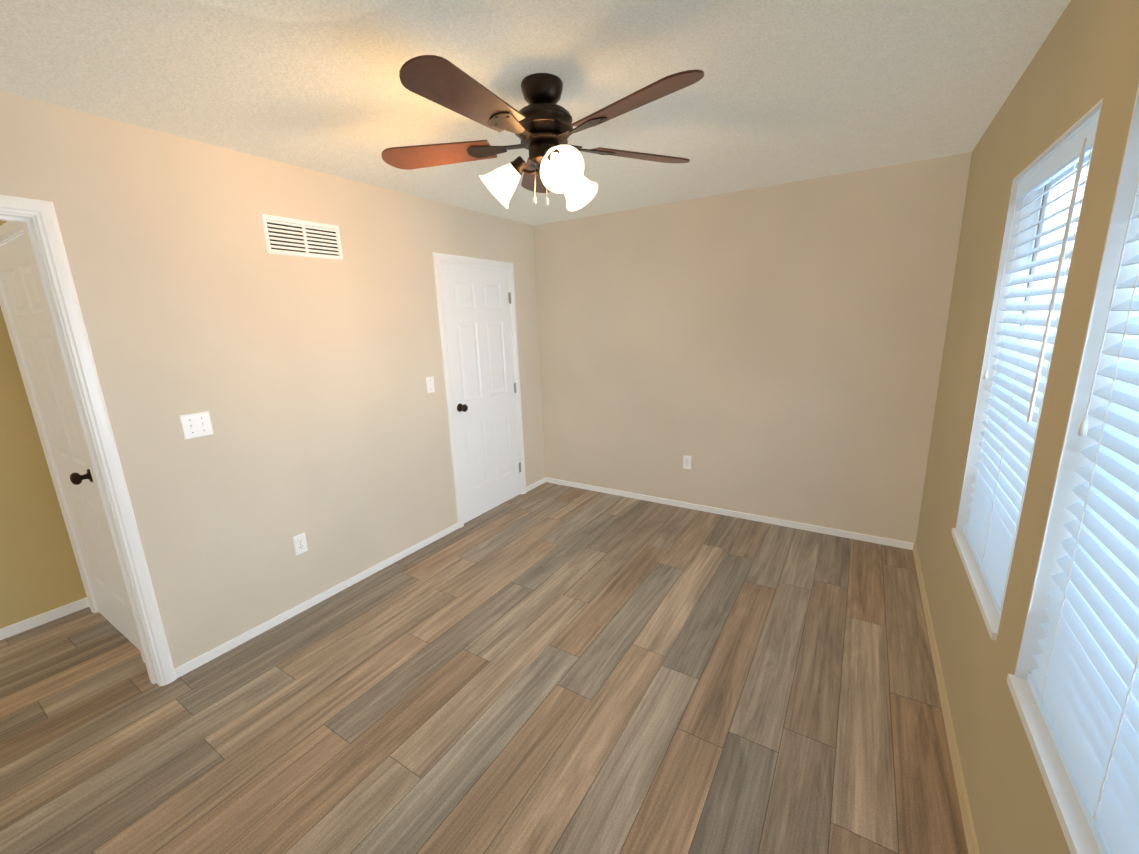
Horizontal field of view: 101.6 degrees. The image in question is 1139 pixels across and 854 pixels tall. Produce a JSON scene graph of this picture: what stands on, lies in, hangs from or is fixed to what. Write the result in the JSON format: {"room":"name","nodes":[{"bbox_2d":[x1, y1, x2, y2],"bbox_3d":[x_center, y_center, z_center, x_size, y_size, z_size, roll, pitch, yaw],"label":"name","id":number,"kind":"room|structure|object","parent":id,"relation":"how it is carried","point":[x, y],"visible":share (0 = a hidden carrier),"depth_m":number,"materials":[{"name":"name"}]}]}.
{"room":"empty bedroom","nodes":[
{"label":"empty bedroom","id":0,"kind":"room"},
{"bbox_2d":[0,306,86,628],"bbox_3d":[-3.045,-0.093,2.536,0.120,2.440,6.568,6,15,32],"label":"wall","id":1,"kind":"structure","parent":0,"point":[39,572],"depth_m":2.57,"materials":[{"name":"paint"}]},
{"bbox_2d":[0,597,89,639],"bbox_3d":[-3.761,1.394,1.488,0.030,0.060,3.230,6,15,32],"label":"baseboard","id":2,"kind":"structure","parent":1,"relation":"attached to","point":[37,620],"depth_m":2.64,"materials":[{"name":"white wood"}]},
{"bbox_2d":[0,91,544,668],"bbox_3d":[-2.010,0.018,1.899,0.120,2.440,6.568,6,15,32],"label":"wall","id":3,"kind":"structure","parent":0,"point":[302,379],"depth_m":2.38,"materials":[{"name":"paint"}]},
{"bbox_2d":[0,212,160,685],"bbox_3d":[-2.191,0.281,1.651,0.120,2.050,0.800,6,15,32],"label":"trim","id":4,"kind":"structure","parent":3,"relation":"attached to","point":[31,228],"depth_m":1.90,"materials":[{"name":"white wood"}]},
{"bbox_2d":[0,195,176,685],"bbox_3d":[-2.134,0.267,1.610,0.018,2.092,0.884,6,15,32],"label":"door frame","id":5,"kind":"structure","parent":3,"relation":"attached to","point":[43,212],"depth_m":1.89,"materials":[{"name":"white wood"}]},
{"bbox_2d":[179,411,212,439],"bbox_3d":[-1.750,-0.008,2.186,0.017,0.115,0.117,6,15,32],"label":"switch plate","id":6,"kind":"object","parent":3,"relation":"attached to","point":[195,425],"visible":1,"depth_m":2.19,"materials":[{"name":"white plastic"}]},
{"bbox_2d":[292,532,307,555],"bbox_3d":[-1.537,0.669,2.657,0.007,0.115,0.070,6,15,32],"label":"electrical outlet","id":7,"kind":"object","parent":3,"relation":"attached to","point":[300,543],"visible":1,"depth_m":2.65,"materials":[{"name":"white plastic"}]},
{"bbox_2d":[260,213,342,260],"bbox_3d":[-1.435,-1.023,2.526,0.010,0.190,0.420,6,15,32],"label":"air vent","id":8,"kind":"object","parent":3,"relation":"in","point":[297,237],"visible":1,"depth_m":2.51,"materials":[{"name":"white metal"}]},
{"bbox_2d":[175,477,545,677],"bbox_3d":[-1.333,0.962,3.037,0.009,0.048,4.128,6,15,32],"label":"baseboard","id":9,"kind":"structure","parent":3,"relation":"attached to","point":[200,660],"depth_m":2.71,"materials":[{"name":"white wood"}]},
{"bbox_2d":[426,376,434,392],"bbox_3d":[-0.998,-0.304,3.354,0.017,0.115,0.070,6,15,32],"label":"light switch","id":10,"kind":"object","parent":3,"relation":"attached to","point":[430,384],"visible":1,"depth_m":3.35,"materials":[{"name":"white plastic"}]},
{"bbox_2d":[432,252,525,527],"bbox_3d":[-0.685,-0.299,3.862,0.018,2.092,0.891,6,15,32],"label":"trim","id":11,"kind":"structure","parent":3,"relation":"attached to","point":[438,258],"depth_m":3.63,"materials":[{"name":"white wood"}]},
{"bbox_2d":[440,263,520,522],"bbox_3d":[-0.671,-0.274,3.875,0.105,2.016,0.787,6,15,32],"label":"closet door","id":12,"kind":"structure","parent":3,"relation":"in","point":[477,301],"depth_m":3.83,"materials":[{"name":"painted wood"},{"name":"bronze"},{"name":"nickel"}]},
{"bbox_2d":[0,482,968,853],"bbox_3d":[-1.126,1.345,1.663,4.547,0.100,6.568,6,15,32],"label":"floor","id":13,"kind":"structure","parent":0,"point":[550,668],"depth_m":1.96,"materials":[{"name":"brown wood"}]},
{"bbox_2d":[0,0,1070,225],"bbox_3d":[-1.211,-1.129,1.096,4.547,0.100,6.568,6,15,32],"label":"ceiling","id":14,"kind":"structure","parent":0,"point":[783,91],"depth_m":1.64,"materials":[{"name":"white paint"}]},
{"bbox_2d":[382,55,703,210],"bbox_3d":[-0.111,-1.036,1.699,1.261,0.424,1.224,6,15,32],"label":"ceiling fan","id":15,"kind":"object","parent":14,"relation":"hanging from","point":[540,125],"visible":1,"depth_m":1.64,"materials":[{"name":"brown wood"}]},
{"bbox_2d":[533,152,971,542],"bbox_3d":[0.538,-0.559,4.032,4.547,2.440,0.120,6,15,32],"label":"wall","id":16,"kind":"structure","parent":0,"point":[774,351],"depth_m":3.40,"materials":[{"name":"paint"}]},
{"bbox_2d":[683,455,690,468],"bbox_3d":[0.982,0.297,3.884,0.070,0.115,0.007,6,15,32],"label":"electrical outlet","id":17,"kind":"object","parent":16,"relation":"attached to","point":[686,462],"visible":1,"depth_m":3.88,"materials":[{"name":"white plastic"}]},
{"bbox_2d":[546,477,913,549],"bbox_3d":[1.048,0.674,3.936,3.038,0.048,0.009,6,15,32],"label":"baseboard","id":18,"kind":"structure","parent":16,"relation":"attached to","point":[850,535],"depth_m":3.70,"materials":[{"name":"white wood"}]},
{"bbox_2d":[916,0,1138,853],"bbox_3d":[1.274,0.079,1.138,0.160,2.440,4.368,6,15,32],"label":"wall","id":19,"kind":"structure","parent":0,"point":[1084,61],"depth_m":1.35,"materials":[{"name":"paint"}]},
{"bbox_2d":[913,542,979,853],"bbox_3d":[1.239,1.230,1.445,0.011,0.062,4.119,6,15,32],"label":"baseboard","id":20,"kind":"structure","parent":19,"relation":"attached to","point":[970,834],"depth_m":1.75,"materials":[{"name":"beige"}]},
{"bbox_2d":[951,98,1102,640],"bbox_3d":[1.495,-0.139,1.538,0.102,1.428,0.810,6,15,32],"label":"window frame","id":21,"kind":"structure","parent":19,"relation":"attached to","point":[989,611],"depth_m":1.77,"materials":[{"name":"paint"}]},
{"bbox_2d":[962,109,1099,615],"bbox_3d":[1.489,-0.149,1.539,0.076,1.392,0.792,6,15,32],"label":"window blind","id":22,"kind":"object","parent":19,"relation":"attached to","point":[1002,465],"visible":0.73,"depth_m":1.53,"materials":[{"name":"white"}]},
{"bbox_2d":[1019,152,1091,345],"bbox_3d":[1.568,-0.140,1.490,0.064,1.398,0.798,6,15,32],"label":"window","id":23,"kind":"structure","parent":19,"relation":"in","point":[1059,203],"depth_m":1.64,"materials":[{"name":"white glass"}]},
{"bbox_2d":[1007,85,1138,853],"bbox_3d":[0.952,0.073,0.695,0.102,1.428,0.860,6,15,32],"label":"window frame","id":24,"kind":"structure","parent":19,"relation":"attached to","point":[1076,830],"depth_m":1.02,"materials":[{"name":"paint"}]},
{"bbox_2d":[1027,176,1138,853],"bbox_3d":[0.947,0.062,0.696,0.076,1.392,0.842,6,15,32],"label":"window blind","id":25,"kind":"object","parent":19,"relation":"attached to","point":[1083,680],"visible":1,"depth_m":0.93,"materials":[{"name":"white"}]},
{"bbox_3d":[-2.461,-0.063,2.321,1.100,2.440,0.120,6,15,32],"label":"wall","id":26,"kind":"structure","parent":0,"visible":0},
{"bbox_2d":[0,231,97,611],"bbox_3d":[-2.480,0.124,2.380,0.800,2.050,0.120,6,15,32],"label":"trim","id":27,"kind":"structure","parent":26,"relation":"attached to","point":[12,238],"depth_m":2.46,"materials":[{"name":"white wood"}]},
{"bbox_2d":[0,234,139,649],"bbox_3d":[-2.520,0.146,2.319,0.754,2.016,0.105,6,15,32],"label":"hall door","id":28,"kind":"structure","parent":26,"relation":"in","point":[22,293],"depth_m":2.31,"materials":[{"name":"white wood"}]},
{"bbox_2d":[0,221,144,662],"bbox_3d":[-2.517,0.118,2.319,0.884,2.092,0.018,6,15,32],"label":"door frame","id":29,"kind":"structure","parent":26,"relation":"attached to","point":[8,229],"depth_m":2.42,"materials":[{"name":"white wood"}]}
]}

